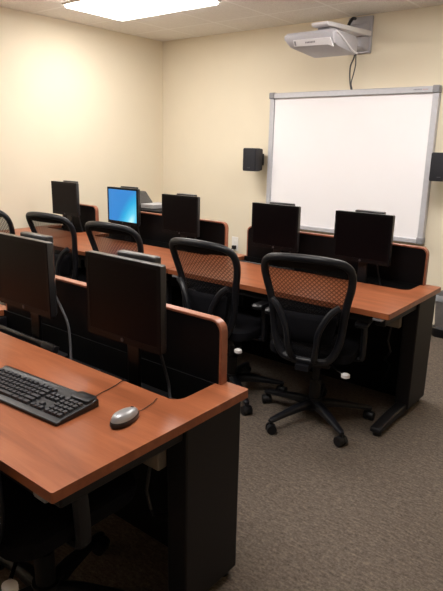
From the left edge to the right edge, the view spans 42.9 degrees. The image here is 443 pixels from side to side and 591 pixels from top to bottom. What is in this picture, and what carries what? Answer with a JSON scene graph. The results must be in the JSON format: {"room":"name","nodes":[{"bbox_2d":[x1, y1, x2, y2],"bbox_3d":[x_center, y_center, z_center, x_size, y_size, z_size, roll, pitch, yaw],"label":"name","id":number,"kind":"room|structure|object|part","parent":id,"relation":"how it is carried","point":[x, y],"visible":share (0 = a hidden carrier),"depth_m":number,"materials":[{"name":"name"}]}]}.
{"room":"computer lab","nodes":[
{"label":"computer lab","id":0,"kind":"room"},
{"bbox_2d":[0,6,162,303],"bbox_3d":[-3.137,-0.925,3.977,0.100,2.671,7.830,13,19,37],"label":"wall","id":1,"kind":"structure","parent":0,"point":[82,103],"depth_m":5.73,"materials":[{"name":"beige paint"}]},
{"bbox_2d":[0,303,442,590],"bbox_3d":[-0.420,1.036,2.211,7.150,0.100,7.830,13,19,37],"label":"floor","id":2,"kind":"structure","parent":0,"point":[365,513],"depth_m":2.50,"materials":[{"name":"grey carpet"}]},
{"bbox_2d":[0,210,14,234],"bbox_3d":[-1.671,-0.265,4.798,0.657,1.034,0.738,11,18,32],"label":"office chair","id":3,"kind":"object","parent":2,"relation":"on","point":[3,215],"visible":0.07,"depth_m":4.39,"materials":[{"name":"plastic"}]},
{"bbox_2d":[3,204,98,267],"bbox_3d":[-1.585,-0.332,5.186,0.700,0.968,0.775,13,19,37],"label":"computer desk","id":4,"kind":"object","parent":2,"relation":"on","point":[87,212],"visible":0.17,"depth_m":5.25,"materials":[{"name":"brown wood"}]},
{"bbox_2d":[3,224,95,238],"bbox_3d":[-1.579,-0.564,5.125,0.700,0.030,0.775,13,19,37],"label":"countertop","id":5,"kind":"structure","parent":4,"relation":"on","point":[17,231],"depth_m":5.12,"materials":[{"name":"brown wood"}]},
{"bbox_2d":[51,180,82,231],"bbox_3d":[-1.378,-0.784,5.261,0.458,0.556,0.144,13,19,37],"label":"computer monitor","id":6,"kind":"object","parent":4,"relation":"on","point":[65,194],"visible":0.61,"depth_m":5.19,"materials":[{"name":"black plastic"}]},
{"bbox_2d":[63,226,85,231],"bbox_3d":[-1.433,-0.572,5.337,0.504,0.118,0.196,13,19,37],"label":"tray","id":7,"kind":"object","parent":4,"relation":"on","point":[78,228],"depth_m":5.38,"materials":[{"name":"black plastic"}]},
{"bbox_3d":[-1.345,-0.737,5.369,0.490,0.248,0.032,13,19,37],"label":"panel","id":8,"kind":"part","parent":4,"relation":"part of","materials":[{"name":"black laminate"}]},
{"bbox_3d":[-1.214,-0.217,5.222,0.085,0.675,0.274,13,19,37],"label":"leg","id":9,"kind":"part","parent":4,"relation":"part of","materials":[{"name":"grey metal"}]},
{"bbox_2d":[26,211,85,282],"bbox_3d":[-1.154,-0.184,4.536,0.668,1.034,0.750,11,17,31],"label":"office chair","id":10,"kind":"object","parent":2,"relation":"on","point":[63,262],"visible":0.33,"depth_m":4.18,"materials":[{"name":"plastic"}]},
{"bbox_3d":[-1.115,-0.141,4.565,0.470,0.073,0.470,11,17,31],"label":"seat","id":11,"kind":"part","parent":10,"relation":"part of","materials":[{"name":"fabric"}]},
{"bbox_2d":[0,471,136,590],"bbox_3d":[-0.613,0.567,1.753,0.656,1.034,0.742,13,19,37],"label":"office chair","id":12,"kind":"object","parent":2,"relation":"on","point":[31,529],"visible":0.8,"depth_m":1.64,"materials":[{"name":"plastic"}]},
{"bbox_3d":[-0.759,0.417,1.467,0.493,0.604,0.183,13,19,37],"label":"backrest frame","id":13,"kind":"part","parent":12,"relation":"part of","materials":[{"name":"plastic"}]},
{"bbox_3d":[-0.573,0.729,1.585,0.015,0.015,0.184,-1,15,-8],"label":"lever","id":14,"kind":"part","parent":12,"relation":"part of","materials":[{"name":"black metal"}]},
{"bbox_3d":[-0.723,0.939,1.975,0.301,0.061,0.056,13,19,37],"label":"leg","id":15,"kind":"part","parent":12,"relation":"part of","materials":[{"name":"plastic"}]},
{"bbox_3d":[-0.733,0.994,1.764,0.301,0.061,0.056,-8,18,-32],"label":"leg","id":16,"kind":"part","parent":12,"relation":"part of","materials":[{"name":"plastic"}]},
{"bbox_3d":[-0.445,0.605,1.616,0.175,0.227,0.064,13,19,37],"label":"armrest","id":17,"kind":"part","parent":12,"relation":"part of","materials":[{"name":"plastic"}]},
{"bbox_3d":[-0.512,0.928,2.031,0.056,0.061,0.301,7,16,20],"label":"leg","id":18,"kind":"part","parent":12,"relation":"part of","materials":[{"name":"plastic"}]},
{"bbox_3d":[-0.393,0.977,1.855,0.301,0.061,0.056,2,15,2],"label":"leg","id":19,"kind":"part","parent":12,"relation":"part of","materials":[{"name":"plastic"}]},
{"bbox_2d":[0,275,247,590],"bbox_3d":[-0.747,0.500,2.123,1.518,0.968,0.775,13,19,37],"label":"computer desk","id":20,"kind":"object","parent":2,"relation":"on","point":[181,452],"visible":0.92,"depth_m":1.86,"materials":[{"name":"brown wood"}]},
{"bbox_3d":[-1.143,0.440,2.750,0.085,0.675,0.274,13,19,37],"label":"leg","id":21,"kind":"part","parent":20,"relation":"part of","materials":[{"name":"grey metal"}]},
{"bbox_3d":[-0.958,0.368,1.811,1.298,0.044,0.030,13,19,37],"label":"rail","id":22,"kind":"part","parent":20,"relation":"part of","materials":[{"name":"black metal"}]},
{"bbox_2d":[0,324,58,353],"bbox_3d":[-0.860,0.242,2.415,0.456,0.164,0.077,13,19,37],"label":"keyboard","id":23,"kind":"object","parent":20,"relation":"on","point":[45,345],"visible":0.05,"depth_m":2.37,"materials":[{"name":"black plastic"}]},
{"bbox_2d":[0,231,71,359],"bbox_3d":[-0.736,0.014,2.350,0.474,0.534,0.144,13,19,37],"label":"computer monitor","id":24,"kind":"object","parent":20,"relation":"on","point":[27,263],"visible":0.76,"depth_m":2.28,"materials":[{"name":"black plastic"}]},
{"bbox_3d":[-0.640,0.130,2.314,0.045,0.327,0.242,-10,18,-36],"label":"cord","id":25,"kind":"part","parent":24,"relation":"part of","materials":[{"name":"black plastic"}]},
{"bbox_2d":[0,365,127,425],"bbox_3d":[-0.550,0.323,1.896,0.456,0.113,0.389,11,18,33],"label":"keyboard","id":26,"kind":"object","parent":20,"relation":"on","point":[52,403],"visible":0.97,"depth_m":1.74,"materials":[{"name":"black plastic"}]},
{"bbox_3d":[-0.370,0.342,1.877,0.015,0.093,0.228,7,16,22],"label":"cord","id":27,"kind":"part","parent":26,"relation":"part of","materials":[{"name":"black plastic"}]},
{"bbox_2d":[0,310,214,398],"bbox_3d":[-0.596,0.260,2.273,1.322,0.118,0.196,13,19,37],"label":"tray","id":28,"kind":"object","parent":20,"relation":"on","point":[91,353],"depth_m":2.25,"materials":[{"name":"black plastic"}]},
{"bbox_3d":[-0.507,0.094,2.305,1.308,0.248,0.032,13,19,37],"label":"panel","id":29,"kind":"part","parent":20,"relation":"part of","materials":[{"name":"black laminate"}]},
{"bbox_3d":[-0.276,0.454,1.561,0.055,0.055,0.443,13,19,37],"label":"rail","id":30,"kind":"part","parent":20,"relation":"part of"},
{"bbox_2d":[0,305,247,503],"bbox_3d":[-0.742,0.267,2.061,1.518,0.030,0.775,13,19,37],"label":"countertop","id":31,"kind":"structure","parent":20,"relation":"on","point":[53,462],"depth_m":1.62,"materials":[{"name":"brown wood"}]},
{"bbox_2d":[85,250,171,398],"bbox_3d":[-0.269,0.119,1.990,0.458,0.534,0.144,13,19,37],"label":"computer monitor","id":32,"kind":"object","parent":20,"relation":"on","point":[126,290],"visible":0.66,"depth_m":1.93,"materials":[{"name":"black plastic"}]},
{"bbox_3d":[-0.165,0.233,1.970,0.052,0.328,0.236,-13,20,-42],"label":"cord","id":33,"kind":"part","parent":32,"relation":"part of","materials":[{"name":"black plastic"}]},
{"bbox_2d":[110,398,156,428],"bbox_3d":[-0.248,0.376,1.715,0.055,0.121,0.252,10,17,29],"label":"computer mouse","id":34,"kind":"object","parent":20,"relation":"on","point":[124,417],"visible":0.85,"depth_m":1.62,"materials":[{"name":"silver metal"}]},
{"bbox_3d":[-0.549,0.606,2.410,1.298,0.617,0.018,13,19,37],"label":"modesty panel","id":35,"kind":"part","parent":20,"relation":"part of","materials":[{"name":"black laminate"}]},
{"bbox_3d":[-0.202,0.715,1.970,0.039,0.418,0.260,6,16,19],"label":"power cord","id":36,"kind":"part","parent":20,"relation":"part of","materials":[{"name":"grey plastic"}]},
{"bbox_3d":[-0.058,0.686,1.912,0.085,0.675,0.274,13,19,37],"label":"leg","id":37,"kind":"part","parent":20,"relation":"part of","materials":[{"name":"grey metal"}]},
{"bbox_2d":[85,221,181,303],"bbox_3d":[-0.600,-0.049,4.075,0.678,1.034,0.714,11,18,32],"label":"office chair","id":38,"kind":"object","parent":2,"relation":"on","point":[173,293],"visible":0.19,"depth_m":3.72,"materials":[{"name":"plastic"}]},
{"bbox_3d":[-0.733,-0.201,3.800,0.493,0.604,0.183,11,18,32],"label":"backrest frame","id":39,"kind":"part","parent":38,"relation":"part of","materials":[{"name":"plastic"}]},
{"bbox_3d":[-0.429,-0.021,3.975,0.175,0.227,0.064,11,18,32],"label":"armrest","id":40,"kind":"part","parent":38,"relation":"part of","materials":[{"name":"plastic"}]},
{"bbox_3d":[-0.561,-0.011,4.124,0.470,0.073,0.470,11,18,32],"label":"seat","id":41,"kind":"part","parent":38,"relation":"part of","materials":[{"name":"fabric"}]},
{"bbox_2d":[53,211,237,307],"bbox_3d":[-0.715,-0.134,4.514,1.518,0.968,0.775,13,19,37],"label":"computer desk","id":42,"kind":"object","parent":2,"relation":"on","point":[155,241],"visible":0.19,"depth_m":4.48,"materials":[{"name":"brown wood"}]},
{"bbox_3d":[-0.925,-0.266,4.203,1.298,0.044,0.030,13,19,37],"label":"rail","id":43,"kind":"part","parent":42,"relation":"part of","materials":[{"name":"black metal"}]},
{"bbox_2d":[107,186,140,241],"bbox_3d":[-0.757,-0.641,4.781,0.458,0.552,0.144,13,19,37],"label":"computer monitor","id":44,"kind":"object","parent":42,"relation":"on","point":[123,201],"visible":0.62,"depth_m":4.71,"materials":[{"name":"blue glass"}]},
{"bbox_2d":[53,233,237,272],"bbox_3d":[-0.710,-0.367,4.452,1.518,0.030,0.775,13,19,37],"label":"countertop","id":45,"kind":"structure","parent":42,"relation":"on","point":[83,242],"depth_m":4.33,"materials":[{"name":"brown wood"}]},
{"bbox_3d":[-0.475,-0.540,4.697,1.308,0.248,0.032,13,19,37],"label":"panel","id":46,"kind":"part","parent":42,"relation":"part of","materials":[{"name":"black laminate"}]},
{"bbox_3d":[-0.244,-0.180,3.953,0.055,0.055,0.443,13,19,37],"label":"rail","id":47,"kind":"part","parent":42,"relation":"part of","materials":[{"name":"black metal"}]},
{"bbox_2d":[162,193,199,251],"bbox_3d":[-0.251,-0.518,4.392,0.458,0.534,0.144,13,19,37],"label":"computer monitor","id":48,"kind":"object","parent":42,"relation":"on","point":[181,211],"visible":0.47,"depth_m":4.33,"materials":[{"name":"black plastic"}]},
{"bbox_3d":[-0.517,-0.028,4.802,1.298,0.617,0.018,13,19,37],"label":"modesty panel","id":49,"kind":"part","parent":42,"relation":"part of","materials":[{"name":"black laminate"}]},
{"bbox_2d":[140,207,161,213],"bbox_3d":[-0.687,-0.403,5.573,0.680,0.945,0.480,13,19,37],"label":"base cabinet","id":50,"kind":"object","parent":2,"relation":"on","point":[159,211],"visible":0.08,"depth_m":5.16,"materials":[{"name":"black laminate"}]},
{"bbox_2d":[140,191,152,206],"bbox_3d":[-0.830,-0.943,5.476,0.284,0.140,0.184,13,19,37],"label":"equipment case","id":51,"kind":"object","parent":50,"relation":"on","point":[144,198],"visible":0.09,"depth_m":5.43,"materials":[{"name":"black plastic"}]},
{"bbox_2d":[141,202,161,208],"bbox_3d":[-0.627,-0.854,5.352,0.160,0.038,0.230,13,19,37],"label":"storage box","id":52,"kind":"object","parent":50,"relation":"on","point":[156,205],"visible":0.76,"depth_m":5.27,"materials":[{"name":"white plastic"}]},
{"bbox_2d":[169,237,286,414],"bbox_3d":[0.028,0.119,3.491,0.652,1.034,0.744,12,18,36],"label":"office chair","id":53,"kind":"object","parent":2,"relation":"on","point":[243,324],"visible":0.66,"depth_m":3.23,"materials":[{"name":"plastic"}]},
{"bbox_3d":[-0.113,-0.029,3.201,0.493,0.604,0.183,12,18,36],"label":"backrest frame","id":54,"kind":"part","parent":53,"relation":"part of","materials":[{"name":"plastic"}]},
{"bbox_3d":[0.112,0.571,3.428,0.056,0.061,0.301,-3,15,-15],"label":"leg","id":55,"kind":"part","parent":53,"relation":"part of","materials":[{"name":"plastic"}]},
{"bbox_3d":[0.129,0.481,3.769,0.056,0.061,0.301,7,16,20],"label":"leg","id":56,"kind":"part","parent":53,"relation":"part of","materials":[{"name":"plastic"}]},
{"bbox_3d":[0.077,0.165,3.513,0.470,0.073,0.470,12,18,36],"label":"seat","id":57,"kind":"part","parent":53,"relation":"part of","materials":[{"name":"fabric"}]},
{"bbox_3d":[0.199,0.157,3.356,0.175,0.227,0.064,12,18,36],"label":"armrest","id":58,"kind":"part","parent":53,"relation":"part of","materials":[{"name":"plastic"}]},
{"bbox_3d":[0.249,0.530,3.593,0.301,0.061,0.056,2,15,2],"label":"leg","id":59,"kind":"part","parent":53,"relation":"part of","materials":[{"name":"plastic"}]},
{"bbox_2d":[168,226,440,435],"bbox_3d":[0.474,0.135,3.596,1.518,0.968,0.775,13,19,37],"label":"computer desk","id":60,"kind":"object","parent":2,"relation":"on","point":[401,309],"visible":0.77,"depth_m":3.43,"materials":[{"name":"brown wood"}]},
{"bbox_3d":[0.078,0.075,4.223,0.085,0.675,0.274,13,19,37],"label":"leg","id":61,"kind":"part","parent":60,"relation":"part of","materials":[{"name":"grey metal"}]},
{"bbox_2d":[240,260,288,268],"bbox_3d":[0.283,-0.140,3.948,0.456,0.164,0.077,13,19,37],"label":"keyboard","id":62,"kind":"object","parent":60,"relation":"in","point":[240,260],"visible":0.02,"depth_m":3.99,"materials":[{"name":"black plastic"}]},
{"bbox_2d":[251,202,300,269],"bbox_3d":[0.429,-0.364,3.867,0.458,0.534,0.144,13,19,37],"label":"computer monitor","id":63,"kind":"object","parent":60,"relation":"on","point":[275,226],"visible":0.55,"depth_m":3.80,"materials":[{"name":"black plastic"}]},
{"bbox_3d":[0.264,0.003,3.285,1.298,0.044,0.030,13,19,37],"label":"rail","id":64,"kind":"part","parent":60,"relation":"part of","materials":[{"name":"black metal"}]},
{"bbox_2d":[168,254,440,319],"bbox_3d":[0.479,-0.098,3.534,1.518,0.030,0.775,13,19,37],"label":"countertop","id":65,"kind":"structure","parent":60,"relation":"on","point":[386,303],"depth_m":3.22,"materials":[{"name":"brown wood"}]},
{"bbox_3d":[0.672,0.242,3.883,1.298,0.617,0.018,13,19,37],"label":"modesty panel","id":66,"kind":"part","parent":60,"relation":"part of","materials":[{"name":"black laminate"}]},
{"bbox_2d":[244,256,418,289],"bbox_3d":[0.625,-0.105,3.746,1.322,0.118,0.196,13,19,37],"label":"tray","id":67,"kind":"object","parent":60,"relation":"on","point":[390,282],"depth_m":3.54,"materials":[{"name":"black plastic"}]},
{"bbox_3d":[0.714,-0.270,3.779,1.308,0.248,0.032,13,19,37],"label":"panel","id":68,"kind":"part","parent":60,"relation":"part of","materials":[{"name":"black laminate"}]},
{"bbox_2d":[332,210,394,285],"bbox_3d":[0.925,-0.251,3.483,0.458,0.534,0.144,13,19,37],"label":"computer monitor","id":69,"kind":"object","parent":60,"relation":"on","point":[364,237],"visible":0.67,"depth_m":3.43,"materials":[{"name":"black plastic"}]},
{"bbox_3d":[1.029,-0.137,3.464,0.052,0.328,0.236,-13,20,-42],"label":"cord","id":70,"kind":"part","parent":69,"relation":"part of","materials":[{"name":"black plastic"}]},
{"bbox_3d":[1.019,0.350,3.443,0.039,0.418,0.260,6,16,19],"label":"power cord","id":71,"kind":"part","parent":60,"relation":"part of","materials":[{"name":"black plastic"}]},
{"bbox_3d":[0.945,0.089,3.034,0.055,0.055,0.443,13,19,37],"label":"rail","id":72,"kind":"part","parent":60,"relation":"part of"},
{"bbox_3d":[1.163,0.322,3.385,0.085,0.675,0.274,13,19,37],"label":"leg","id":73,"kind":"part","parent":60,"relation":"part of","materials":[{"name":"grey metal"}]},
{"bbox_2d":[261,253,374,446],"bbox_3d":[0.523,0.221,3.149,0.678,1.034,0.753,8,16,25],"label":"office chair","id":74,"kind":"object","parent":2,"relation":"on","point":[308,341],"visible":0.98,"depth_m":2.89,"materials":[{"name":"plastic"}]},
{"bbox_3d":[0.389,0.590,3.378,0.301,0.061,0.056,12,18,35],"label":"leg","id":75,"kind":"part","parent":74,"relation":"part of","materials":[{"name":"plastic"}]},
{"bbox_3d":[0.386,0.646,3.167,0.301,0.061,0.056,-9,18,-34],"label":"leg","id":76,"kind":"part","parent":74,"relation":"part of","materials":[{"name":"plastic"}]},
{"bbox_3d":[0.416,0.079,2.839,0.493,0.604,0.183,8,16,25],"label":"backrest frame","id":77,"kind":"part","parent":74,"relation":"part of","materials":[{"name":"plastic"}]},
{"bbox_3d":[0.550,0.262,3.185,0.470,0.073,0.470,8,16,25],"label":"seat","id":78,"kind":"part","parent":74,"relation":"part of","materials":[{"name":"fabric"}]},
{"bbox_3d":[0.598,0.578,3.441,0.056,0.061,0.301,6,16,18],"label":"leg","id":79,"kind":"part","parent":74,"relation":"part of","materials":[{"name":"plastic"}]},
{"bbox_3d":[0.593,0.668,3.100,0.056,0.061,0.301,-3,16,-17],"label":"leg","id":80,"kind":"part","parent":74,"relation":"part of","materials":[{"name":"plastic"}]},
{"bbox_3d":[0.590,0.380,2.999,0.015,0.015,0.184,-5,16,-21],"label":"lever","id":81,"kind":"part","parent":74,"relation":"part of","materials":[{"name":"black metal"}]},
{"bbox_3d":[0.723,0.626,3.270,0.301,0.061,0.056,1,15,0],"label":"leg","id":82,"kind":"part","parent":74,"relation":"part of","materials":[{"name":"plastic"}]},
{"bbox_3d":[0.700,0.248,3.055,0.175,0.227,0.064,8,16,25],"label":"armrest","id":83,"kind":"part","parent":74,"relation":"part of","materials":[{"name":"plastic"}]},
{"bbox_2d":[431,290,442,338],"bbox_3d":[1.968,0.173,4.758,0.316,0.362,0.253,13,19,37],"label":"waste bin","id":84,"kind":"object","parent":2,"relation":"on","point":[437,328],"visible":0.84,"depth_m":4.74,"materials":[{"name":"black plastic"}]},
{"bbox_2d":[0,0,442,41],"bbox_3d":[-0.362,-1.642,1.500,7.150,0.100,7.830,13,19,37],"label":"ceiling","id":85,"kind":"structure","parent":0,"point":[228,16],"depth_m":5.09,"materials":[{"name":"tile"}]},
{"bbox_2d":[62,0,220,20],"bbox_3d":[-0.681,-2.431,4.703,1.200,0.030,0.680,13,19,37],"label":"recessed light","id":86,"kind":"object","parent":85,"relation":"in","point":[122,10],"visible":1,"depth_m":4.75,"materials":[{"name":"white plastic"}]},
{"bbox_3d":[-0.681,-2.440,4.700,1.200,0.012,0.680,13,19,37],"label":"frame","id":87,"kind":"part","parent":86,"relation":"part of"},
{"bbox_2d":[163,5,442,323],"bbox_3d":[2.031,-1.026,4.779,6.950,2.671,0.100,13,19,37],"label":"wall","id":88,"kind":"structure","parent":0,"point":[217,88],"depth_m":5.92,"materials":[{"name":"beige paint"}]},
{"bbox_2d":[232,236,237,250],"bbox_3d":[0.152,-0.584,6.373,0.090,0.160,0.011,13,19,37],"label":"wall outlet","id":89,"kind":"object","parent":88,"relation":"attached to","point":[234,239],"visible":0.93,"depth_m":6.36,"materials":[{"name":"white plastic"}]},
{"bbox_2d":[243,148,263,170],"bbox_3d":[0.351,-1.411,5.855,0.162,0.230,0.231,13,19,37],"label":"wall speaker","id":90,"kind":"object","parent":88,"relation":"attached to","point":[253,158],"visible":1,"depth_m":5.77,"materials":[{"name":"plastic"}]},
{"bbox_2d":[243,148,255,170],"bbox_3d":[0.283,-1.391,5.774,0.154,0.221,0.013,13,19,37],"label":"grille","id":91,"kind":"object","parent":90,"relation":"attached to","point":[249,154],"depth_m":5.76,"materials":[{"name":"fabric"}]},
{"bbox_2d":[312,15,373,53],"bbox_3d":[0.989,-2.244,4.734,0.230,0.305,0.820,13,19,37],"label":"mount","id":92,"kind":"object","parent":88,"relation":"attached to","point":[360,27],"visible":0.72,"depth_m":4.92,"materials":[{"name":"grey plastic"}]},
{"bbox_2d":[285,29,357,57],"bbox_3d":[0.819,-2.065,4.623,0.472,0.148,0.426,13,19,37],"label":"projector","id":93,"kind":"object","parent":92,"relation":"hanging from","point":[326,42],"visible":1,"depth_m":4.51,"materials":[{"name":"grey plastic"}]},
{"bbox_3d":[0.998,-2.017,4.491,0.018,0.130,0.382,13,19,37],"label":"trim","id":94,"kind":"part","parent":93,"relation":"part of","materials":[{"name":"white plastic"}]},
{"bbox_3d":[1.152,-2.328,4.971,0.057,0.256,0.122,13,19,37],"label":"cord","id":95,"kind":"part","parent":92,"relation":"part of","materials":[{"name":"black plastic"}]},
{"bbox_2d":[349,54,355,89],"bbox_3d":[1.185,-2.026,5.096,0.059,0.318,0.037,7,16,22],"label":"cable","id":96,"kind":"object","parent":92,"relation":"hanging from","point":[350,79],"visible":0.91,"depth_m":5.09,"materials":[{"name":"black plastic"}]},
{"bbox_3d":[1.235,-2.318,5.030,0.230,0.305,0.035,13,19,37],"label":"wall plate","id":97,"kind":"part","parent":92,"relation":"part of","materials":[{"name":"grey plastic"}]},
{"bbox_2d":[266,85,441,244],"bbox_3d":[1.145,-1.246,5.340,1.693,1.331,0.072,13,19,37],"label":"whiteboard","id":98,"kind":"object","parent":88,"relation":"attached to","point":[329,152],"visible":0.77,"depth_m":5.23,"materials":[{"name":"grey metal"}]},
{"bbox_2d":[429,152,442,181],"bbox_3d":[1.854,-1.070,4.694,0.162,0.230,0.231,13,19,37],"label":"wall speaker","id":99,"kind":"object","parent":88,"relation":"attached to","point":[436,166],"visible":1,"depth_m":4.62,"materials":[{"name":"plastic"}]}
]}

